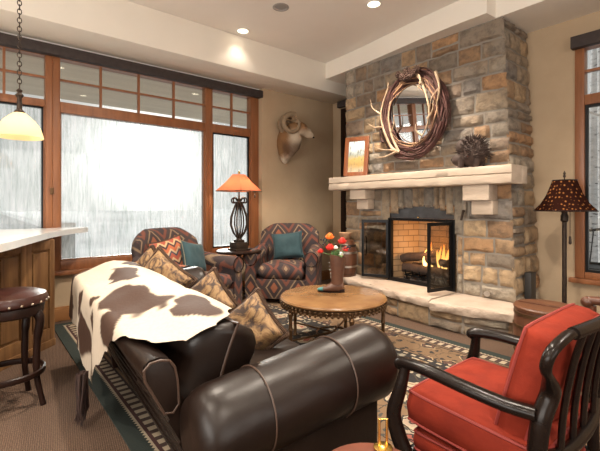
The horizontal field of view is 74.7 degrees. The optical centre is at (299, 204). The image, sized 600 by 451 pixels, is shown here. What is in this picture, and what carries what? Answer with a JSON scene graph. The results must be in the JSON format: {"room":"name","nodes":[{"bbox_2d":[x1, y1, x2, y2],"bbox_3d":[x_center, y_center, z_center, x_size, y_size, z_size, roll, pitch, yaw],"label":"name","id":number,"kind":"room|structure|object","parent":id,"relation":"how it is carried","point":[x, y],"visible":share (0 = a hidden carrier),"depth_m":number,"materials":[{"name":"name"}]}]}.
{"room":"living room","nodes":[
{"label":"living room","id":0,"kind":"room"},
{"bbox_2d":[55,88,332,306],"bbox_3d":[-2.703,-0.440,4.059,8.210,3.320,0.300,0,0,-40],"label":"wall","id":1,"kind":"structure","parent":0,"point":[297,190],"depth_m":6.04,"materials":[{"name":"paint"}]},
{"bbox_2d":[0,46,53,227],"bbox_3d":[-2.916,-0.445,3.861,0.830,2.270,0.132,0,0,-40],"label":"window","id":2,"kind":"structure","parent":1,"relation":"in","point":[46,104],"depth_m":4.05,"materials":[{"name":"brown wood"}]},
{"bbox_2d":[0,50,246,126],"bbox_3d":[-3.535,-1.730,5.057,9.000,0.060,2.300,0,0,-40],"label":"transom window","id":3,"kind":"structure","parent":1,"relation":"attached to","point":[30,64],"depth_m":5.83,"materials":[{"name":"clear glass"}]},
{"bbox_2d":[0,31,258,89],"bbox_3d":[-2.596,-1.666,4.063,5.180,0.028,0.030,0,0,-40],"label":"trim","id":4,"kind":"structure","parent":1,"relation":"attached to","point":[0,31],"depth_m":4.48,"materials":[{"name":"paint"}]},
{"bbox_2d":[53,57,208,270],"bbox_3d":[-1.923,-0.445,4.694,1.771,2.270,0.115,0,0,-40],"label":"window","id":5,"kind":"structure","parent":1,"relation":"in","point":[59,108],"depth_m":4.45,"materials":[{"name":"brown wood"}]},
{"bbox_2d":[0,32,262,98],"bbox_3d":[-2.518,-1.594,4.070,5.110,0.104,0.082,0,0,-40],"label":"window valance","id":6,"kind":"object","parent":1,"relation":"attached to","point":[7,40],"visible":1,"depth_m":4.43,"materials":[{"name":"dark wood"}]},
{"bbox_2d":[55,255,242,275],"bbox_3d":[-1.923,0.713,4.610,3.435,0.045,0.085,0,0,-40],"label":"trim","id":7,"kind":"structure","parent":1,"relation":"attached to","point":[73,271],"depth_m":4.15,"materials":[{"name":"brown wood"}]},
{"bbox_2d":[55,280,244,321],"bbox_3d":[-3.215,1.145,3.556,6.780,0.150,0.022,0,0,-40],"label":"baseboard","id":8,"kind":"structure","parent":1,"relation":"attached to","point":[61,313],"depth_m":4.14,"materials":[{"name":"brown wood"}]},
{"bbox_2d":[0,0,345,103],"bbox_3d":[-2.489,-1.889,3.801,8.210,0.418,0.570,0,0,-40],"label":"ceiling beam","id":9,"kind":"structure","parent":1,"relation":"attached to","point":[124,29],"depth_m":4.37,"materials":[{"name":"paint"}]},
{"bbox_2d":[209,89,258,254],"bbox_3d":[-0.939,-0.445,5.508,0.784,2.270,0.115,0,0,-40],"label":"window","id":10,"kind":"structure","parent":1,"relation":"in","point":[251,133],"depth_m":5.63,"materials":[{"name":"brown wood"}]},
{"bbox_2d":[277,111,314,162],"bbox_3d":[-0.091,-0.982,5.773,0.529,0.729,0.384,0,0,-40],"label":"trophy","id":11,"kind":"object","parent":1,"relation":"attached to","point":[289,139],"visible":1,"depth_m":5.67,"materials":[{"name":"brown fur"}]},
{"bbox_2d":[322,270,330,279],"bbox_3d":[0.004,1.145,6.089,1.450,0.150,0.022,0,0,-40],"label":"baseboard","id":12,"kind":"structure","parent":1,"relation":"attached to","point":[326,273],"depth_m":6.43,"materials":[{"name":"brown wood"}]},
{"bbox_2d":[0,279,513,450],"bbox_3d":[-0.121,1.280,0.938,8.610,0.120,8.400,0,0,-40],"label":"floor","id":13,"kind":"structure","parent":0,"point":[25,425],"depth_m":2.34,"materials":[{"name":"carpet"}]},
{"bbox_2d":[0,287,49,405],"bbox_3d":[-1.774,0.869,2.387,0.429,0.706,0.425,0,0,35],"label":"bar stool","id":14,"kind":"object","parent":13,"relation":"on","point":[16,303],"visible":1,"depth_m":2.38,"materials":[{"name":"wood"}]},
{"bbox_2d":[0,238,55,370],"bbox_3d":[-2.551,0.755,2.691,1.700,0.930,2.000,0,0,-40],"label":"bar cabinet","id":15,"kind":"object","parent":13,"relation":"on","point":[30,265],"visible":0.7,"depth_m":3.16,"materials":[{"name":"brown wood"}]},
{"bbox_2d":[0,227,87,251],"bbox_3d":[-2.343,0.260,2.660,2.081,0.050,2.385,0,0,-40],"label":"countertop","id":16,"kind":"structure","parent":15,"relation":"on","point":[10,239],"depth_m":3.24,"materials":[{"name":"stone"}]},
{"bbox_2d":[55,293,586,450],"bbox_3d":[-0.035,1.214,3.086,2.690,0.009,4.500,0,0,-40],"label":"oriental rug","id":17,"kind":"object","parent":13,"relation":"on","point":[110,386],"visible":0.22,"depth_m":3.00,"materials":[{"name":"multicoloured carpet"}]},
{"bbox_2d":[131,227,243,303],"bbox_3d":[-1.241,0.732,4.222,0.890,0.955,0.930,0,0,30],"label":"armchair","id":18,"kind":"object","parent":17,"relation":"on","point":[230,268],"visible":0.33,"depth_m":4.31,"materials":[{"name":"fabric"}]},
{"bbox_2d":[147,234,182,264],"bbox_3d":[-1.387,0.545,4.180,0.176,0.445,0.474,0,0,36],"label":"pillow","id":19,"kind":"object","parent":18,"relation":"on","point":[171,246],"visible":0.33,"depth_m":4.17,"materials":[{"name":"fabric"}]},
{"bbox_2d":[180,240,205,270],"bbox_3d":[-1.161,0.570,4.290,0.190,0.398,0.433,0,0,19],"label":"throw pillow","id":20,"kind":"object","parent":18,"relation":"on","point":[192,254],"visible":0.79,"depth_m":4.20,"materials":[{"name":"teal fabric"}]},
{"bbox_2d":[205,271,232,288],"bbox_3d":[-1.125,0.825,4.154,0.620,0.226,0.600,0,0,30],"label":"seat cushion","id":21,"kind":"object","parent":18,"relation":"on","point":[227,276],"depth_m":4.22,"materials":[{"name":"fabric"}]},
{"bbox_2d":[216,248,261,291],"bbox_3d":[-0.772,0.888,4.981,0.570,0.638,0.570,0,0,-40],"label":"pedestal table","id":22,"kind":"object","parent":17,"relation":"on","point":[225,251],"visible":0.31,"depth_m":4.81,"materials":[{"name":"brown wood"}]},
{"bbox_2d":[216,171,261,250],"bbox_3d":[-0.759,0.067,4.974,0.498,1.005,0.467,0,0,28],"label":"table lamp","id":23,"kind":"object","parent":22,"relation":"on","point":[238,182],"visible":1,"depth_m":4.92,"materials":[{"name":"metal"}]},
{"bbox_2d":[108,266,398,450],"bbox_3d":[-0.646,0.828,2.327,1.004,0.763,2.373,0,0,-36],"label":"leather sofa","id":24,"kind":"object","parent":17,"relation":"on","point":[211,390],"visible":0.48,"depth_m":1.45,"materials":[{"name":"brown leather"}]},
{"bbox_2d":[136,244,155,266],"bbox_3d":[-1.170,0.565,3.015,0.519,0.512,0.218,0,0,4],"label":"throw pillow","id":25,"kind":"object","parent":24,"relation":"on","point":[148,253],"visible":0.2,"depth_m":3.01,"materials":[{"name":"beige fabric"}]},
{"bbox_2d":[69,260,231,426],"bbox_3d":[-0.924,0.808,2.192,0.572,0.765,1.940,0,0,-36],"label":"throw","id":26,"kind":"object","parent":24,"relation":"on","point":[111,300],"visible":1,"depth_m":1.95,"materials":[{"name":"white fur"}]},
{"bbox_2d":[144,246,197,288],"bbox_3d":[-1.039,0.590,2.898,0.567,0.556,0.226,0,0,19],"label":"throw pillow","id":27,"kind":"object","parent":24,"relation":"on","point":[159,262],"visible":0.38,"depth_m":2.87,"materials":[{"name":"beige fabric"}]},
{"bbox_2d":[136,316,255,413],"bbox_3d":[-0.475,0.664,1.727,0.400,0.430,0.640,0,0,-36],"label":"cushion","id":28,"kind":"object","parent":24,"relation":"on","point":[220,349],"depth_m":1.48,"materials":[{"name":"brown leather"}]},
{"bbox_2d":[190,267,239,312],"bbox_3d":[-0.598,0.635,2.526,0.457,0.452,0.228,0,0,38],"label":"throw pillow","id":29,"kind":"object","parent":24,"relation":"on","point":[212,285],"visible":0.38,"depth_m":2.49,"materials":[{"name":"beige fabric"}]},
{"bbox_2d":[228,287,289,349],"bbox_3d":[-0.268,0.675,2.123,0.228,0.426,0.428,0,0,-45],"label":"throw pillow","id":30,"kind":"object","parent":24,"relation":"on","point":[254,313],"visible":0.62,"depth_m":2.06,"materials":[{"name":"brown fabric"}]},
{"bbox_2d":[250,339,299,363],"bbox_3d":[-0.221,0.842,1.935,0.740,0.222,0.600,0,0,-36],"label":"seat cushion","id":31,"kind":"object","parent":24,"relation":"on","point":[259,355],"depth_m":1.98,"materials":[{"name":"brown leather"}]},
{"bbox_2d":[243,223,322,298],"bbox_3d":[-0.177,0.732,5.188,0.930,0.955,0.890,0,0,8],"label":"armchair","id":32,"kind":"object","parent":17,"relation":"on","point":[273,277],"visible":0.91,"depth_m":4.82,"materials":[{"name":"fabric"}]},
{"bbox_2d":[256,259,305,279],"bbox_3d":[-0.196,0.825,5.055,0.600,0.226,0.620,0,0,8],"label":"seat cushion","id":33,"kind":"object","parent":32,"relation":"on","point":[277,269],"depth_m":4.80,"materials":[{"name":"fabric"}]},
{"bbox_2d":[272,231,303,259],"bbox_3d":[-0.164,0.545,5.272,0.466,0.406,0.187,0,0,8],"label":"throw pillow","id":34,"kind":"object","parent":32,"relation":"on","point":[288,245],"visible":0.99,"depth_m":5.21,"materials":[{"name":"teal fabric"}]},
{"bbox_2d":[280,285,387,341],"bbox_3d":[0.283,0.989,3.375,0.913,0.442,0.913,0,0,25],"label":"coffee table","id":35,"kind":"object","parent":17,"relation":"on","point":[356,301],"visible":0.86,"depth_m":3.16,"materials":[{"name":"brown wood"}]},
{"bbox_2d":[317,254,345,292],"bbox_3d":[0.277,0.600,3.468,0.250,0.336,0.116,0,0,5],"label":"vase","id":36,"kind":"object","parent":35,"relation":"on","point":[337,264],"visible":0.99,"depth_m":3.43,"materials":[{"name":"leather"}]},
{"bbox_2d":[325,233,334,253],"bbox_3d":[0.265,0.377,3.476,0.078,0.261,0.088,0,0,-40],"label":"flower","id":37,"kind":"object","parent":36,"relation":"in","point":[330,236],"visible":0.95,"depth_m":3.46,"materials":[{"name":"orange plant"}]},
{"bbox_2d":[326,244,334,254],"bbox_3d":[0.267,0.424,3.466,0.081,0.168,0.083,0,0,-40],"label":"flower","id":38,"kind":"object","parent":36,"relation":"in","point":[329,246],"visible":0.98,"depth_m":3.44,"materials":[{"name":"red plant"}]},
{"bbox_2d":[331,249,343,257],"bbox_3d":[0.340,0.429,3.459,0.122,0.059,0.144,0,0,-40],"label":"leafy sprig","id":39,"kind":"object","parent":36,"relation":"in","point":[337,253],"visible":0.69,"depth_m":3.42,"materials":[{"name":"green plant"}]},
{"bbox_2d":[338,238,346,251],"bbox_3d":[0.371,0.397,3.455,0.073,0.221,0.078,0,0,-40],"label":"flower","id":40,"kind":"object","parent":36,"relation":"in","point":[341,241],"visible":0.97,"depth_m":3.44,"materials":[{"name":"red plant"}]},
{"bbox_2d":[332,418,399,450],"bbox_3d":[0.195,0.919,1.044,0.324,0.582,0.324,0,0,-40],"label":"stool","id":41,"kind":"object","parent":17,"relation":"on","point":[354,446],"depth_m":1.15,"materials":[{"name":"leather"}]},
{"bbox_2d":[386,303,599,450],"bbox_3d":[0.758,0.776,1.444,0.731,0.876,0.626,0,0,-40],"label":"armchair","id":42,"kind":"object","parent":17,"relation":"on","point":[536,403],"visible":1,"depth_m":1.26,"materials":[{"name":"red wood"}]},
{"bbox_2d":[407,359,588,450],"bbox_3d":[0.742,0.768,1.464,0.525,0.202,0.479,0,0,-40],"label":"seat cushion","id":43,"kind":"object","parent":42,"relation":"on","point":[446,419],"depth_m":1.35,"materials":[{"name":"red fabric"}]},
{"bbox_2d":[497,305,599,438],"bbox_3d":[0.854,0.552,1.328,0.477,0.371,0.210,0,0,-40],"label":"cushion","id":44,"kind":"object","parent":42,"relation":"on","point":[576,416],"depth_m":1.21,"materials":[{"name":"red fabric"}]},
{"bbox_2d":[512,299,567,350],"bbox_3d":[1.790,0.972,2.857,0.433,0.494,0.433,0,0,-40],"label":"table","id":45,"kind":"object","parent":17,"relation":"on","point":[526,311],"visible":0.32,"depth_m":2.84,"materials":[{"name":"brown wood"}]},
{"bbox_2d":[580,296,599,311],"bbox_3d":[2.136,0.728,2.313,0.586,0.985,0.681,0,0,-40],"label":"wooden armchair","id":46,"kind":"object","parent":17,"relation":"on","point":[589,302],"visible":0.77,"depth_m":2.35,"materials":[{"name":"brown wood"}]},
{"bbox_2d":[329,17,539,334],"bbox_3d":[1.378,-0.317,4.658,1.154,3.086,2.540,0,0,-40],"label":"stone fireplace","id":47,"kind":"object","parent":13,"relation":"on","point":[483,70],"depth_m":4.14,"materials":[{"name":"stone"}]},
{"bbox_2d":[333,239,356,276],"bbox_3d":[0.602,0.696,5.249,0.320,0.486,0.320,0,0,-40],"label":"painted keg","id":48,"kind":"object","parent":47,"relation":"on","point":[351,255],"visible":0.66,"depth_m":5.12,"materials":[{"name":"brown wood"}]},
{"bbox_2d":[339,232,350,238],"bbox_3d":[0.602,0.409,5.249,0.170,0.085,0.170,0,0,-40],"label":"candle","id":49,"kind":"object","parent":48,"relation":"on","point":[346,235],"visible":0.93,"depth_m":5.19,"materials":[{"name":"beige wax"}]},
{"bbox_2d":[343,136,369,176],"bbox_3d":[0.747,-0.639,5.184,0.330,0.527,0.124,0,0,28],"label":"framed picture","id":50,"kind":"object","parent":47,"relation":"on","point":[356,158],"visible":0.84,"depth_m":5.17,"materials":[{"name":"brown wood"}]},
{"bbox_2d":[348,140,364,171],"bbox_3d":[0.743,-0.639,5.178,0.220,0.420,0.008,0,-9,28],"label":"print","id":51,"kind":"object","parent":50,"relation":"attached to","point":[356,148],"depth_m":5.17},
{"bbox_2d":[367,65,450,159],"bbox_3d":[1.215,-1.041,4.547,0.214,1.058,1.047,0,0,-40],"label":"mirror","id":52,"kind":"object","parent":47,"relation":"attached to","point":[411,118],"visible":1,"depth_m":4.49,"materials":[{"name":"brown wood"}]},
{"bbox_2d":[391,84,435,142],"bbox_3d":[1.299,-1.045,4.540,0.074,0.671,0.600,0,0,-40],"label":"mirror glass","id":53,"kind":"object","parent":52,"relation":"attached to","point":[409,108],"depth_m":4.53,"materials":[{"name":"silver mirror"}]},
{"bbox_2d":[362,218,455,292],"bbox_3d":[1.168,0.547,4.591,0.407,0.775,1.186,0,0,-40],"label":"doors","id":54,"kind":"structure","parent":47,"relation":"in","point":[431,287],"depth_m":4.41,"materials":[{"name":"black metal"}]},
{"bbox_2d":[390,205,453,218],"bbox_3d":[1.416,0.081,4.611,0.016,0.155,0.940,0,0,-40],"label":"hood","id":55,"kind":"object","parent":47,"relation":"attached to","point":[415,211],"depth_m":4.59,"materials":[{"name":"metal"}]},
{"bbox_2d":[401,263,448,279],"bbox_3d":[1.506,0.792,4.713,0.136,0.131,0.635,0,0,-40],"label":"log","id":56,"kind":"object","parent":47,"relation":"on","point":[438,272],"visible":0.88,"depth_m":4.69,"materials":[{"name":"brown wood"}]},
{"bbox_2d":[400,249,435,262],"bbox_3d":[1.456,0.630,4.867,0.429,0.193,0.125,0,0,36],"label":"log","id":57,"kind":"object","parent":56,"relation":"on","point":[418,256],"visible":0.79,"depth_m":4.85,"materials":[{"name":"brown wood"}]},
{"bbox_2d":[424,256,448,267],"bbox_3d":[1.621,0.668,4.660,0.108,0.121,0.330,0,0,-32],"label":"log","id":58,"kind":"object","parent":56,"relation":"on","point":[444,262],"visible":0.76,"depth_m":4.58,"materials":[{"name":"brown wood"}]},
{"bbox_2d":[403,276,447,285],"bbox_3d":[1.583,0.918,4.734,0.386,0.048,0.708,0,0,-40],"label":"grate","id":59,"kind":"object","parent":47,"relation":"on","point":[411,277],"visible":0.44,"depth_m":4.75,"materials":[{"name":"black metal"}]},
{"bbox_2d":[412,262,448,268],"bbox_3d":[1.622,0.789,4.821,0.138,0.125,0.570,0,0,-40],"label":"log","id":60,"kind":"object","parent":47,"relation":"on","point":[415,263],"visible":0.16,"depth_m":4.93,"materials":[{"name":"brown wood"}]},
{"bbox_2d":[423,242,448,268],"bbox_3d":[1.626,0.605,4.715,0.185,0.315,0.303,0,0,-40],"label":"fire","id":61,"kind":"object","parent":60,"relation":"on","point":[443,252],"visible":0.58,"depth_m":4.63,"materials":[{"name":"yellow"}]},
{"bbox_2d":[451,133,494,167],"bbox_3d":[1.732,-0.552,3.955,0.279,0.358,0.433,0,0,-40],"label":"sculpture","id":62,"kind":"object","parent":47,"relation":"on","point":[472,151],"visible":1,"depth_m":3.90,"materials":[{"name":"brown plant"}]},
{"bbox_2d":[524,271,535,298],"bbox_3d":[2.295,0.810,3.917,0.130,0.280,0.060,0,0,-40],"label":"wall grille","id":63,"kind":"object","parent":47,"relation":"attached to","point":[529,277],"visible":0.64,"depth_m":3.88,"materials":[{"name":"grey metal"}]},
{"bbox_2d":[533,171,598,302],"bbox_3d":[2.433,0.451,3.616,0.492,1.535,0.492,0,0,-17],"label":"floor lamp","id":64,"kind":"object","parent":13,"relation":"on","point":[564,196],"visible":0.89,"depth_m":3.53,"materials":[{"name":"fabric"}]},
{"bbox_2d":[127,0,458,62],"bbox_3d":[-0.121,-2.175,0.938,8.610,0.150,8.400,0,0,-40],"label":"ceiling","id":65,"kind":"structure","parent":0,"point":[324,31],"depth_m":4.42,"materials":[{"name":"paint"}]},
{"bbox_2d":[0,0,43,140],"bbox_3d":[-1.998,-1.290,2.799,0.296,1.619,0.296,0,0,-40],"label":"pendant lamp","id":66,"kind":"object","parent":65,"relation":"hanging from","point":[17,125],"visible":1,"depth_m":2.77,"materials":[{"name":"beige glass"}]},
{"bbox_2d":[236,28,249,33],"bbox_3d":[-0.689,-2.095,4.739,0.176,0.009,0.176,0,0,-40],"label":"recessed light","id":67,"kind":"object","parent":65,"relation":"in","point":[238,30],"visible":1,"depth_m":4.74,"materials":[{"name":"white glass"}]},
{"bbox_2d":[273,3,288,11],"bbox_3d":[-0.203,-2.095,4.167,0.176,0.009,0.176,0,0,-40],"label":"recessed light","id":68,"kind":"object","parent":65,"relation":"in","point":[281,7],"visible":1,"depth_m":4.17,"materials":[{"name":"grey metal"}]},
{"bbox_2d":[365,0,381,8],"bbox_3d":[0.771,-2.095,4.103,0.176,0.009,0.176,0,0,-40],"label":"recessed light","id":69,"kind":"object","parent":65,"relation":"in","point":[372,4],"visible":1,"depth_m":4.11,"materials":[{"name":"white glass"}]},
{"bbox_2d":[333,11,599,313],"bbox_3d":[3.055,-0.440,3.696,0.200,3.320,8.200,0,0,-40],"label":"wall","id":70,"kind":"structure","parent":0,"point":[551,60],"depth_m":4.08,"materials":[{"name":"paint"}]},
{"bbox_2d":[337,100,345,107],"bbox_3d":[0.813,-1.617,6.150,0.063,0.095,0.600,0,0,-40],"label":"window valance","id":71,"kind":"object","parent":70,"relation":"attached to","point":[341,104],"visible":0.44,"depth_m":6.28,"materials":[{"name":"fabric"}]},
{"bbox_2d":[341,108,346,231],"bbox_3d":[0.863,-0.170,6.165,0.029,2.780,0.600,0,0,-40],"label":"window","id":72,"kind":"structure","parent":70,"relation":"in","point":[343,111],"depth_m":6.34,"materials":[{"name":"brown wood"}]},
{"bbox_2d":[326,0,599,84],"bbox_3d":[2.919,-1.978,3.084,0.790,0.236,7.430,0,0,-40],"label":"ceiling beam","id":73,"kind":"structure","parent":70,"relation":"attached to","point":[529,16],"depth_m":4.09,"materials":[{"name":"paint"}]},
{"bbox_2d":[568,277,599,285],"bbox_3d":[3.112,0.743,3.431,0.090,0.045,1.300,0,0,-40],"label":"trim","id":74,"kind":"structure","parent":70,"relation":"attached to","point":[570,279],"depth_m":3.80,"materials":[{"name":"brown wood"}]},
{"bbox_2d":[575,44,599,279],"bbox_3d":[3.164,-0.430,3.474,0.115,2.300,1.220,0,0,-40],"label":"window","id":75,"kind":"structure","parent":70,"relation":"in","point":[584,101],"depth_m":3.86,"materials":[{"name":"brown wood"}]},
{"bbox_2d":[570,29,599,50],"bbox_3d":[3.089,-1.594,3.409,0.077,0.116,1.255,0,0,-40],"label":"window valance","id":76,"kind":"object","parent":75,"relation":"attached to","point":[591,38],"visible":1,"depth_m":3.78,"materials":[{"name":"wood"}]},
{"label":"outside","id":77,"kind":"structure","parent":0,"visible":0},
{"bbox_2d":[17,209,245,257],"bbox_3d":[-17.822,1.317,29.384,90.000,1.343,58.000,0,0,-40],"label":"snow ground","id":78,"kind":"structure","parent":77,"point":[109,232],"depth_m":27.76,"materials":[{"name":"white snow"}]},
{"bbox_2d":[0,211,75,258],"bbox_3d":[-9.173,1.055,12.852,0.390,1.530,16.500,0,0,-40],"label":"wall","id":79,"kind":"structure","parent":78,"relation":"on","point":[8,219],"depth_m":8.71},
{"bbox_3d":[33.822,1.780,2.025,45.000,0.471,50.000,0,0,-40],"label":"snow bank","id":80,"kind":"object","parent":78,"relation":"on","visible":0},
{"bbox_2d":[589,48,599,261],"bbox_3d":[4.749,-0.980,5.990,1.288,5.604,1.360,0,0,-40],"label":"tree","id":81,"kind":"object","parent":80,"relation":"on","point":[598,49],"visible":0.59,"depth_m":5.97,"materials":[{"name":"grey plant"}]},
{"bbox_2d":[589,228,599,269],"bbox_3d":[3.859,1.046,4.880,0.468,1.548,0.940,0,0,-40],"label":"garden bench","id":82,"kind":"object","parent":80,"relation":"on","point":[592,265],"visible":0.23,"depth_m":5.16,"materials":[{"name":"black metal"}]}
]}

